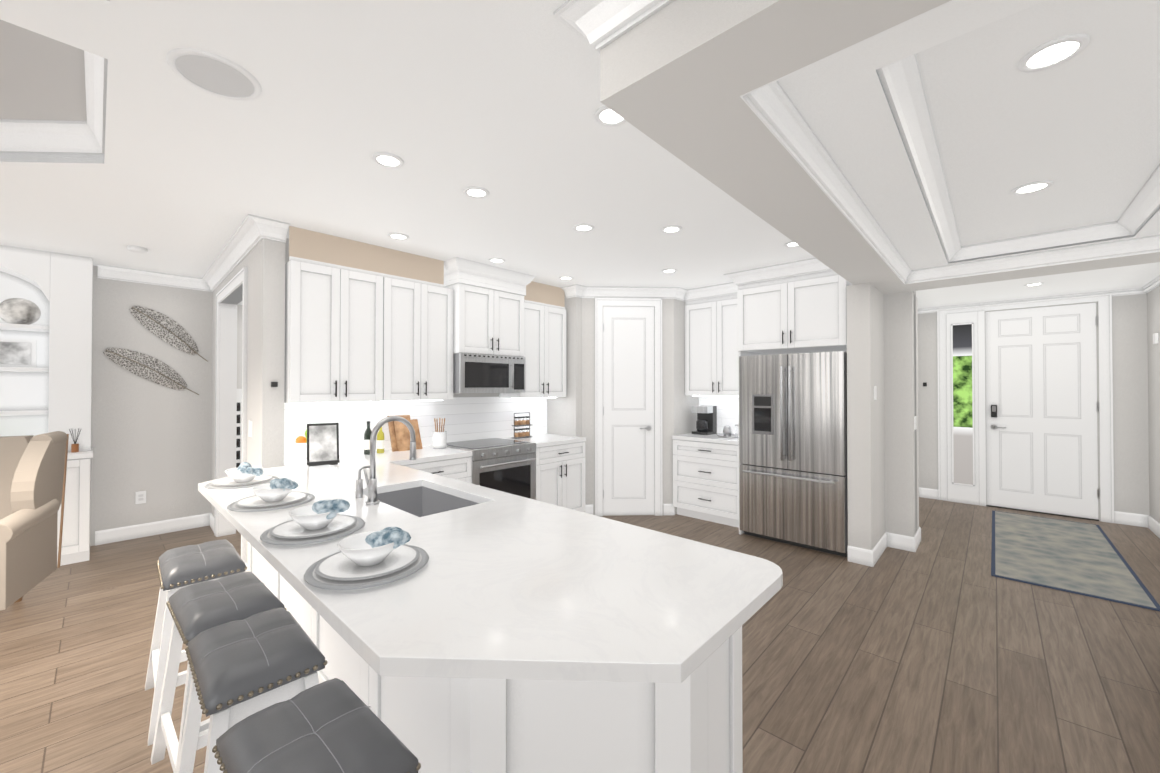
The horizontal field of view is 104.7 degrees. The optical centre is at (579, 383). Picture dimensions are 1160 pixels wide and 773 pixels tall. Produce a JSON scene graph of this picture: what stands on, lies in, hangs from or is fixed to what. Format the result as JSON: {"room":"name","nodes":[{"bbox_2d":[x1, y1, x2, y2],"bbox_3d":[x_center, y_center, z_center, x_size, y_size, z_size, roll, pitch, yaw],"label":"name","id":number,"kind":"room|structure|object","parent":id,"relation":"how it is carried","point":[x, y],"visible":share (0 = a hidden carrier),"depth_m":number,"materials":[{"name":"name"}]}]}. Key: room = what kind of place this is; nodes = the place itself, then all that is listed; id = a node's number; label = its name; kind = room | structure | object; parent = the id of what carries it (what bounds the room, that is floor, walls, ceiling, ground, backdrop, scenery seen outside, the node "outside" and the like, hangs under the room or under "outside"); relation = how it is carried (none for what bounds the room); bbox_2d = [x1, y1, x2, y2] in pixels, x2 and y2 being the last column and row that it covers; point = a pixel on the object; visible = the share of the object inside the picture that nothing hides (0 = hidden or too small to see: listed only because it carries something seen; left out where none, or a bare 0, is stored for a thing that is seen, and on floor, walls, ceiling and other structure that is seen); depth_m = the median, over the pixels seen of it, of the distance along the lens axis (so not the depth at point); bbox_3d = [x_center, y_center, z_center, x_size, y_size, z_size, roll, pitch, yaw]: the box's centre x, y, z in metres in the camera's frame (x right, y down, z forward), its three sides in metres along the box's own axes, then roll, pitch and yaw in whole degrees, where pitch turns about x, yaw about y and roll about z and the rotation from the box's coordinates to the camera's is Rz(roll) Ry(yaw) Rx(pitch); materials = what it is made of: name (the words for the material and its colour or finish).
{"room":"kitchen","nodes":[
{"label":"kitchen","id":0,"kind":"room"},
{"bbox_2d":[0,497,1159,772],"bbox_3d":[-1.346,1.527,3.166,9.100,0.060,12.500,0,-1,43],"label":"floor","id":1,"kind":"structure","parent":0,"point":[940,649],"depth_m":2.38,"materials":[{"name":"brown wood"}]},
{"bbox_2d":[0,431,68,610],"bbox_3d":[-3.960,0.921,2.706,0.970,1.144,0.906,0,-1,-33],"label":"armchair","id":2,"kind":"object","parent":1,"relation":"on","point":[33,469],"visible":1,"depth_m":2.97,"materials":[{"name":"brown fabric"}]},
{"bbox_2d":[0,245,93,565],"bbox_3d":[-4.816,0.201,3.403,0.578,2.596,1.515,0,-1,43],"label":"built-in bookcase","id":3,"kind":"object","parent":1,"relation":"on","point":[46,303],"visible":0.56,"depth_m":3.78,"materials":[{"name":"white wood"}]},
{"bbox_2d":[145,539,246,745],"bbox_3d":[-1.818,1.145,2.145,0.524,0.685,0.389,0,-1,43],"label":"stool","id":4,"kind":"object","parent":1,"relation":"on","point":[182,567],"visible":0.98,"depth_m":2.04,"materials":[{"name":"grey leather"}]},
{"bbox_2d":[151,572,286,772],"bbox_3d":[-1.378,1.142,1.737,0.521,0.685,0.384,0,-1,43],"label":"stool","id":5,"kind":"object","parent":1,"relation":"on","point":[196,609],"visible":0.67,"depth_m":1.69,"materials":[{"name":"grey leather"}]},
{"bbox_2d":[236,389,241,467],"bbox_3d":[-3.963,0.793,5.446,0.370,1.450,0.620,0,-1,43],"label":"wine rack","id":6,"kind":"object","parent":1,"relation":"on","point":[239,430],"visible":0.06,"depth_m":5.20,"materials":[{"name":"white wood"}]},
{"bbox_2d":[177,608,327,772],"bbox_3d":[-1.033,1.139,1.418,0.517,0.685,0.380,0,-1,43],"label":"stool","id":7,"kind":"object","parent":1,"relation":"on","point":[240,670],"visible":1,"depth_m":1.33,"materials":[{"name":"grey leather"}]},
{"bbox_2d":[247,544,273,593],"bbox_3d":[-1.643,1.059,2.987,0.711,0.873,0.808,0,-1,43],"label":"base cabinet","id":8,"kind":"object","parent":1,"relation":"on","point":[255,564],"depth_m":2.75,"materials":[{"name":"wood"}]},
{"bbox_2d":[274,572,313,642],"bbox_3d":[-1.198,1.056,2.576,0.784,0.873,0.808,0,-1,43],"label":"base cabinet","id":9,"kind":"object","parent":1,"relation":"on","point":[302,612],"depth_m":2.26,"materials":[{"name":"wood"}]},
{"bbox_2d":[212,678,420,772],"bbox_3d":[-0.611,1.135,1.027,0.524,0.685,0.389,0,-1,43],"label":"stool","id":10,"kind":"object","parent":1,"relation":"on","point":[335,725],"visible":1,"depth_m":1.00,"materials":[{"name":"grey leather"}]},
{"bbox_2d":[314,616,373,712],"bbox_3d":[-0.728,1.052,2.140,0.784,0.873,0.808,0,-1,43],"label":"base cabinet","id":11,"kind":"object","parent":1,"relation":"on","point":[342,664],"depth_m":1.83,"materials":[{"name":"wood"}]},
{"bbox_2d":[374,676,441,772],"bbox_3d":[-0.258,1.047,1.705,0.784,0.873,0.808,0,-1,43],"label":"base cabinet","id":12,"kind":"object","parent":1,"relation":"on","point":[406,726],"depth_m":1.44,"materials":[{"name":"wood"}]},
{"bbox_2d":[284,226,584,511],"bbox_3d":[-1.076,0.207,4.111,0.684,2.597,2.753,0,-1,43],"label":"kitchen cabinets","id":13,"kind":"object","parent":1,"relation":"on","point":[366,323],"visible":0.81,"depth_m":3.87,"materials":[{"name":"white wood"}]},
{"bbox_2d":[284,260,382,403],"bbox_3d":[-1.904,-0.349,3.445,0.382,1.008,0.642,0,-1,43],"label":"cabinet","id":14,"kind":"object","parent":13,"relation":"in","point":[334,313],"depth_m":3.30,"materials":[{"name":"white wood"}]},
{"bbox_2d":[379,277,453,401],"bbox_3d":[-1.470,-0.345,3.914,0.382,1.008,0.630,0,-1,43],"label":"cabinet","id":15,"kind":"object","parent":13,"relation":"in","point":[417,317],"depth_m":3.78,"materials":[{"name":"white wood"}]},
{"bbox_2d":[289,226,564,309],"bbox_3d":[-1.106,-0.970,4.133,0.030,0.242,2.728,0,-1,43],"label":"soffit","id":16,"kind":"object","parent":13,"relation":"in","point":[306,247],"depth_m":3.58,"materials":[{"name":"beige paint"}]},
{"bbox_2d":[401,457,471,483],"bbox_3d":[-1.389,1.067,3.790,0.652,0.872,0.713,0,-1,43],"label":"base cabinet","id":17,"kind":"object","parent":13,"relation":"in","point":[460,469],"depth_m":3.72,"materials":[{"name":"white wood"}]},
{"bbox_2d":[453,353,525,392],"bbox_3d":[-0.955,-0.085,4.387,0.491,0.357,0.753,0,-1,43],"label":"microwave","id":18,"kind":"object","parent":13,"relation":"in","point":[472,372],"depth_m":4.20,"materials":[{"name":"silver metal"}]},
{"bbox_2d":[444,257,535,356],"bbox_3d":[-0.949,-0.677,4.387,0.508,0.822,0.922,0,-1,43],"label":"cabinet","id":19,"kind":"object","parent":13,"relation":"in","point":[485,313],"depth_m":4.18,"materials":[{"name":"white wood"}]},
{"bbox_2d":[446,438,535,499],"bbox_3d":[-0.885,1.043,4.310,0.684,0.929,0.726,0,-1,43],"label":"range","id":20,"kind":"object","parent":13,"relation":"in","point":[505,465],"depth_m":4.14,"materials":[{"name":"silver metal"}]},
{"bbox_2d":[512,412,531,438],"bbox_3d":[-0.634,0.461,4.901,0.090,0.274,0.227,0,-1,43],"label":"spice rack","id":21,"kind":"object","parent":13,"relation":"on","point":[525,433],"visible":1,"depth_m":4.89,"materials":[{"name":"black metal"}]},
{"bbox_2d":[499,302,565,398],"bbox_3d":[-0.502,-0.335,4.959,0.382,1.008,0.686,0,-1,43],"label":"cabinet","id":22,"kind":"object","parent":13,"relation":"in","point":[544,324],"depth_m":4.85,"materials":[{"name":"white wood"}]},
{"bbox_2d":[534,441,584,511],"bbox_3d":[-0.400,1.077,4.857,0.652,0.872,0.728,0,-1,43],"label":"base cabinet","id":23,"kind":"object","parent":13,"relation":"in","point":[559,470],"depth_m":4.65,"materials":[{"name":"white wood"}]},
{"bbox_2d":[442,632,742,772],"bbox_3d":[0.104,1.044,1.365,0.508,0.873,0.814,0,-1,43],"label":"base cabinet","id":24,"kind":"object","parent":1,"relation":"on","point":[699,729],"depth_m":1.23,"materials":[{"name":"wood"}]},
{"bbox_2d":[198,445,782,772],"bbox_3d":[-0.727,0.596,2.439,3.461,0.040,1.803,0,-1,43],"label":"countertop","id":25,"kind":"structure","parent":24,"relation":"on","point":[532,636],"depth_m":1.21,"materials":[{"name":"white stone"}]},
{"bbox_2d":[204,462,278,489],"bbox_3d":[-1.909,0.511,2.538,0.342,0.130,0.342,0,-1,43],"label":"place setting","id":26,"kind":"object","parent":25,"relation":"on","point":[245,475],"visible":0.9,"depth_m":2.49,"materials":[{"name":"grey ceramic"}]},
{"bbox_2d":[227,478,314,511],"bbox_3d":[-1.447,0.506,2.110,0.342,0.130,0.342,0,-1,43],"label":"place setting","id":27,"kind":"object","parent":25,"relation":"on","point":[275,494],"visible":0.98,"depth_m":2.06,"materials":[{"name":"grey ceramic"}]},
{"bbox_2d":[286,430,306,461],"bbox_3d":[-2.018,0.461,3.348,0.300,0.243,0.300,0,-1,43],"label":"fruit bowl","id":28,"kind":"object","parent":25,"relation":"on","point":[300,442],"visible":0.27,"depth_m":3.27,"materials":[{"name":"white ceramic"}]},
{"bbox_2d":[260,499,364,544],"bbox_3d":[-1.007,0.506,1.702,0.341,0.124,0.341,0,-1,43],"label":"place setting","id":29,"kind":"object","parent":25,"relation":"on","point":[320,521],"visible":1,"depth_m":1.67,"materials":[{"name":"grey ceramic"}]},
{"bbox_2d":[307,423,339,466],"bbox_3d":[-1.856,0.437,3.231,0.200,0.290,0.190,0,-1,-32],"label":"picture frame","id":30,"kind":"object","parent":25,"relation":"on","point":[323,444],"visible":1,"depth_m":3.20,"materials":[{"name":"black metal"}]},
{"bbox_2d":[304,527,428,589],"bbox_3d":[-0.640,0.506,1.362,0.342,0.118,0.342,0,-1,43],"label":"place setting","id":31,"kind":"object","parent":25,"relation":"on","point":[370,559],"visible":1,"depth_m":1.32,"materials":[{"name":"grey ceramic"}]},
{"bbox_2d":[364,421,371,454],"bbox_3d":[-1.748,0.451,3.698,0.066,0.270,0.066,0,-1,31],"label":"oil bottle","id":32,"kind":"object","parent":25,"relation":"on","point":[367,434],"depth_m":3.67,"materials":[{"name":"grey"}]},
{"bbox_2d":[377,427,383,452],"bbox_3d":[-1.681,0.467,3.771,0.060,0.240,0.060,0,-1,31],"label":"oil bottle","id":33,"kind":"object","parent":25,"relation":"on","point":[380,439],"depth_m":3.75,"materials":[{"name":"yellow glass"}]},
{"bbox_2d":[354,416,417,503],"bbox_3d":[-0.979,0.367,2.248,0.218,0.412,0.247,0,-1,43],"label":"faucet","id":34,"kind":"object","parent":25,"relation":"on","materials":[{"name":"silver metal"}]},
{"bbox_2d":[387,415,422,451],"bbox_3d":[-1.550,0.439,3.964,0.143,0.300,0.260,0,-1,43],"label":"cutting boards","id":35,"kind":"object","parent":25,"relation":"on","point":[399,432],"visible":0.71,"depth_m":3.92,"materials":[{"name":"brown wood"}]},
{"bbox_2d":[378,484,477,515],"bbox_3d":[-0.814,0.717,2.291,0.735,0.229,0.405,0,-1,43],"label":"sink","id":36,"kind":"object","parent":25,"relation":"in","point":[419,498],"depth_m":2.59,"materials":[{"name":"grey metal"}]},
{"bbox_2d":[433,418,446,448],"bbox_3d":[-1.274,0.454,4.063,0.120,0.271,0.120,0,-1,43],"label":"utensil crock","id":37,"kind":"object","parent":25,"relation":"on","point":[439,439],"visible":1,"depth_m":4.02,"materials":[{"name":"white ceramic"}]},
{"bbox_2d":[672,270,851,556],"bbox_3d":[1.844,0.212,4.658,1.780,2.597,0.849,0,-1,43],"label":"cabinet","id":38,"kind":"object","parent":1,"relation":"on","point":[776,470],"visible":0.94,"depth_m":4.21,"materials":[{"name":"white wood"}]},
{"bbox_2d":[692,405,716,434],"bbox_3d":[1.473,0.436,5.308,0.200,0.330,0.240,0,-1,43],"label":"coffee maker","id":39,"kind":"object","parent":38,"relation":"on","point":[706,422],"visible":1,"depth_m":5.26,"materials":[{"name":"grey plastic"}]},
{"bbox_2d":[717,424,737,437],"bbox_3d":[1.703,0.531,5.026,0.320,0.135,0.320,0,-1,43],"label":"tray","id":40,"kind":"object","parent":38,"relation":"on","point":[727,431],"visible":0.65,"depth_m":5.02,"materials":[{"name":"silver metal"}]},
{"bbox_2d":[739,351,847,556],"bbox_3d":[2.147,0.621,4.367,0.915,1.775,0.841,0,-1,43],"label":"refrigerator","id":41,"kind":"object","parent":38,"relation":"in","point":[793,481],"depth_m":4.06,"materials":[{"name":"silver metal"}]},
{"bbox_2d":[991,510,1159,610],"bbox_3d":[4.346,1.500,4.110,0.830,0.010,2.480,0,-1,43],"label":"rug","id":42,"kind":"object","parent":1,"relation":"on","point":[1086,559],"visible":0.96,"depth_m":3.79,"materials":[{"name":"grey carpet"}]},
{"bbox_2d":[0,0,1159,308],"bbox_3d":[-1.428,-1.157,3.279,8.900,0.450,12.120,0,-1,43],"label":"ceiling","id":43,"kind":"structure","parent":0,"point":[942,132],"depth_m":2.04,"materials":[{"name":"paint"}]},
{"bbox_2d":[166,48,261,99],"bbox_3d":[-1.217,-1.072,1.497,0.253,0.092,0.246,0,-1,43],"label":"ceiling speaker","id":44,"kind":"object","parent":43,"relation":"in","point":[214,74],"depth_m":1.61,"materials":[{"name":"white paint"}]},
{"bbox_2d":[372,152,403,167],"bbox_3d":[-0.880,-1.067,2.052,0.141,0.092,0.136,0,-1,43],"label":"recessed light","id":45,"kind":"object","parent":43,"relation":"in","point":[389,160],"depth_m":2.22,"materials":[{"name":"white paint"}]},
{"bbox_2d":[594,105,625,125],"bbox_3d":[0.105,-1.070,1.729,0.087,0.092,0.138,0,-1,43],"label":"recessed light","id":46,"kind":"object","parent":43,"relation":"in","point":[605,116],"depth_m":1.87,"materials":[{"name":"white paint"}]},
{"bbox_2d":[1011,180,1052,194],"bbox_3d":[2.357,-1.065,2.335,0.152,0.092,0.169,0,-1,43],"label":"recessed light","id":47,"kind":"object","parent":43,"relation":"in","point":[1032,187],"depth_m":2.37,"materials":[{"name":"white paint"}]},
{"bbox_2d":[1017,34,1089,71],"bbox_3d":[1.475,-1.073,1.398,0.155,0.092,0.165,0,-1,43],"label":"recessed light","id":48,"kind":"object","parent":43,"relation":"in","point":[1057,51],"depth_m":1.42,"materials":[{"name":"white paint"}]},
{"bbox_2d":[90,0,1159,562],"bbox_3d":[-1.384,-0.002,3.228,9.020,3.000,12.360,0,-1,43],"label":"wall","id":49,"kind":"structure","parent":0,"point":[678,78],"depth_m":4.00,"materials":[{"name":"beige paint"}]},
{"bbox_2d":[135,491,145,503],"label":"outlet","id":50,"kind":"object","parent":49,"relation":"attached to","point":[140,497],"depth_m":4.37,"materials":[{"name":"white plastic"}]},
{"bbox_2d":[98,264,189,288],"bbox_3d":[-4.244,-1.035,4.387,0.100,0.112,0.660,0,-1,43],"label":"crown molding","id":51,"kind":"structure","parent":49,"relation":"attached to","point":[104,271],"depth_m":4.37,"materials":[{"name":"white paint"}]},
{"bbox_2d":[103,348,198,394],"bbox_3d":[-4.228,-0.106,4.439,0.022,0.458,0.694,0,-1,43],"label":"artwork","id":52,"kind":"object","parent":49,"relation":"attached to","point":[150,368],"visible":1,"depth_m":4.41,"materials":[{"name":"metal"}]},
{"bbox_2d":[95,513,206,545],"bbox_3d":[-4.215,1.444,4.460,0.014,0.130,0.840,0,-1,43],"label":"baseboard","id":53,"kind":"structure","parent":49,"relation":"attached to","point":[112,535],"depth_m":4.41,"materials":[{"name":"white paint"}]},
{"bbox_2d":[129,305,207,361],"bbox_3d":[-4.147,-0.493,4.530,0.022,0.527,0.592,0,-1,43],"label":"artwork","id":54,"kind":"object","parent":49,"relation":"attached to","point":[169,331],"visible":0.98,"depth_m":4.51,"materials":[{"name":"metal"}]},
{"bbox_2d":[207,513,213,531],"bbox_3d":[-3.768,1.446,4.598,0.420,0.130,0.029,0,-1,43],"label":"baseboard","id":55,"kind":"structure","parent":49,"relation":"attached to","point":[210,518],"depth_m":4.70,"materials":[{"name":"white paint"}]},
{"bbox_2d":[190,214,289,291],"bbox_3d":[-3.040,-1.040,3.870,2.570,0.112,0.203,0,-1,43],"label":"crown molding","id":56,"kind":"structure","parent":49,"relation":"attached to","point":[253,229],"depth_m":3.41,"materials":[{"name":"white paint"}]},
{"bbox_2d":[248,420,251,436],"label":"outlet","id":57,"kind":"object","parent":49,"relation":"attached to","point":[249,422],"depth_m":3.32,"materials":[{"name":"white plastic"}]},
{"bbox_2d":[271,382,277,386],"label":"outlet","id":58,"kind":"object","parent":49,"relation":"attached to","point":[273,384],"depth_m":3.09,"materials":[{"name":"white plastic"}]},
{"bbox_2d":[284,397,546,460],"bbox_3d":[-1.332,0.367,4.342,0.008,0.452,2.760,0,-1,43],"label":"backsplash","id":59,"kind":"structure","parent":49,"relation":"attached to","point":[471,418],"depth_m":4.21,"materials":[{"name":"tile"}]},
{"bbox_2d":[553,0,569,28],"bbox_3d":[1.108,-1.052,2.558,0.100,0.112,3.390,0,-1,43],"label":"crown molding","id":60,"kind":"structure","parent":49,"relation":"attached to","point":[562,13],"depth_m":1.34,"materials":[{"name":"white paint"}]},
{"bbox_2d":[570,0,673,53],"bbox_3d":[0.783,-1.070,0.618,2.040,0.112,0.100,0,-1,43],"label":"crown molding","id":61,"kind":"structure","parent":49,"relation":"attached to","point":[598,24],"depth_m":1.29,"materials":[{"name":"white paint"}]},
{"bbox_2d":[566,284,689,301],"bbox_3d":[0.596,-1.029,5.125,0.860,0.112,1.180,0,-1,43],"label":"crown molding","id":62,"kind":"structure","parent":49,"relation":"attached to","point":[575,290],"depth_m":5.10,"materials":[{"name":"white paint"}]},
{"bbox_2d":[686,284,737,300],"bbox_3d":[1.548,-1.030,4.980,0.715,0.112,0.100,0,-1,43],"label":"crown molding","id":63,"kind":"structure","parent":49,"relation":"attached to","point":[715,290],"depth_m":5.07,"materials":[{"name":"white paint"}]},
{"bbox_2d":[698,396,737,433],"bbox_3d":[1.776,0.369,5.294,0.815,0.465,0.008,0,-1,43],"label":"backsplash","id":64,"kind":"structure","parent":49,"relation":"attached to","point":[727,407],"depth_m":5.34,"materials":[{"name":"tile"}]},
{"bbox_2d":[722,258,831,287],"bbox_3d":[1.840,-1.037,4.177,1.005,0.112,0.100,0,-1,43],"label":"crown molding","id":65,"kind":"structure","parent":49,"relation":"attached to","point":[813,265],"depth_m":4.18,"materials":[{"name":"white paint"}]},
{"bbox_2d":[740,88,913,283],"bbox_3d":[1.618,-0.889,2.521,0.055,0.100,3.310,0,-1,43],"label":"crown molding","id":66,"kind":"structure","parent":49,"relation":"attached to","point":[783,119],"depth_m":1.87,"materials":[{"name":"white paint"}]},
{"bbox_2d":[758,0,954,103],"bbox_3d":[1.133,-0.905,0.751,1.590,0.100,0.055,0,-1,43],"label":"crown molding","id":67,"kind":"structure","parent":49,"relation":"attached to","point":[772,92],"depth_m":1.39,"materials":[{"name":"white paint"}]},
{"bbox_2d":[874,386,876,399],"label":"light switch","id":68,"kind":"object","parent":49,"relation":"attached to","point":[875,387],"depth_m":3.81,"materials":[{"name":"white plastic"}]},
{"bbox_2d":[867,532,888,566],"bbox_3d":[2.602,1.439,3.902,0.034,0.130,0.654,0,-1,43],"label":"baseboard","id":69,"kind":"structure","parent":49,"relation":"attached to","point":[873,555],"depth_m":3.81,"materials":[{"name":"white paint"}]},
{"bbox_2d":[914,416,916,429],"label":"light switch","id":70,"kind":"object","parent":49,"relation":"attached to","point":[915,426],"depth_m":4.10,"materials":[{"name":"white plastic"}]},
{"bbox_2d":[912,527,920,551],"bbox_3d":[3.122,1.441,4.140,0.014,0.130,0.428,0,-1,43],"label":"baseboard","id":71,"kind":"structure","parent":49,"relation":"attached to","point":[916,540],"depth_m":4.04,"materials":[{"name":"white paint"}]},
{"bbox_2d":[922,288,1137,312],"bbox_3d":[5.215,-0.967,5.358,1.860,0.062,0.040,0,-1,43],"label":"crown molding","id":72,"kind":"structure","parent":49,"relation":"attached to","point":[1132,291],"depth_m":5.21,"materials":[{"name":"white paint"}]},
{"bbox_2d":[914,235,1159,282],"bbox_3d":[3.345,-0.883,3.139,1.590,0.100,0.055,0,-1,43],"label":"crown molding","id":73,"kind":"structure","parent":49,"relation":"attached to","point":[1148,244],"depth_m":3.18,"materials":[{"name":"white paint"}]},
{"bbox_2d":[1138,276,1159,293],"bbox_3d":[5.084,-0.981,3.789,0.040,0.062,2.520,0,-1,43],"label":"crown molding","id":74,"kind":"structure","parent":49,"relation":"attached to","point":[1154,283],"depth_m":4.51,"materials":[{"name":"white paint"}]},
{"bbox_2d":[1146,515,1159,537],"bbox_3d":[1.832,1.405,0.237,0.014,0.130,12.120,0,-1,43],"label":"baseboard","id":75,"kind":"structure","parent":49,"relation":"attached to","point":[1151,523],"depth_m":4.51,"materials":[{"name":"white paint"}]},
{"bbox_2d":[1153,333,1157,343],"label":"outlet","id":76,"kind":"object","parent":49,"relation":"attached to","point":[1155,336],"depth_m":4.40,"materials":[{"name":"white plastic"}]}
]}

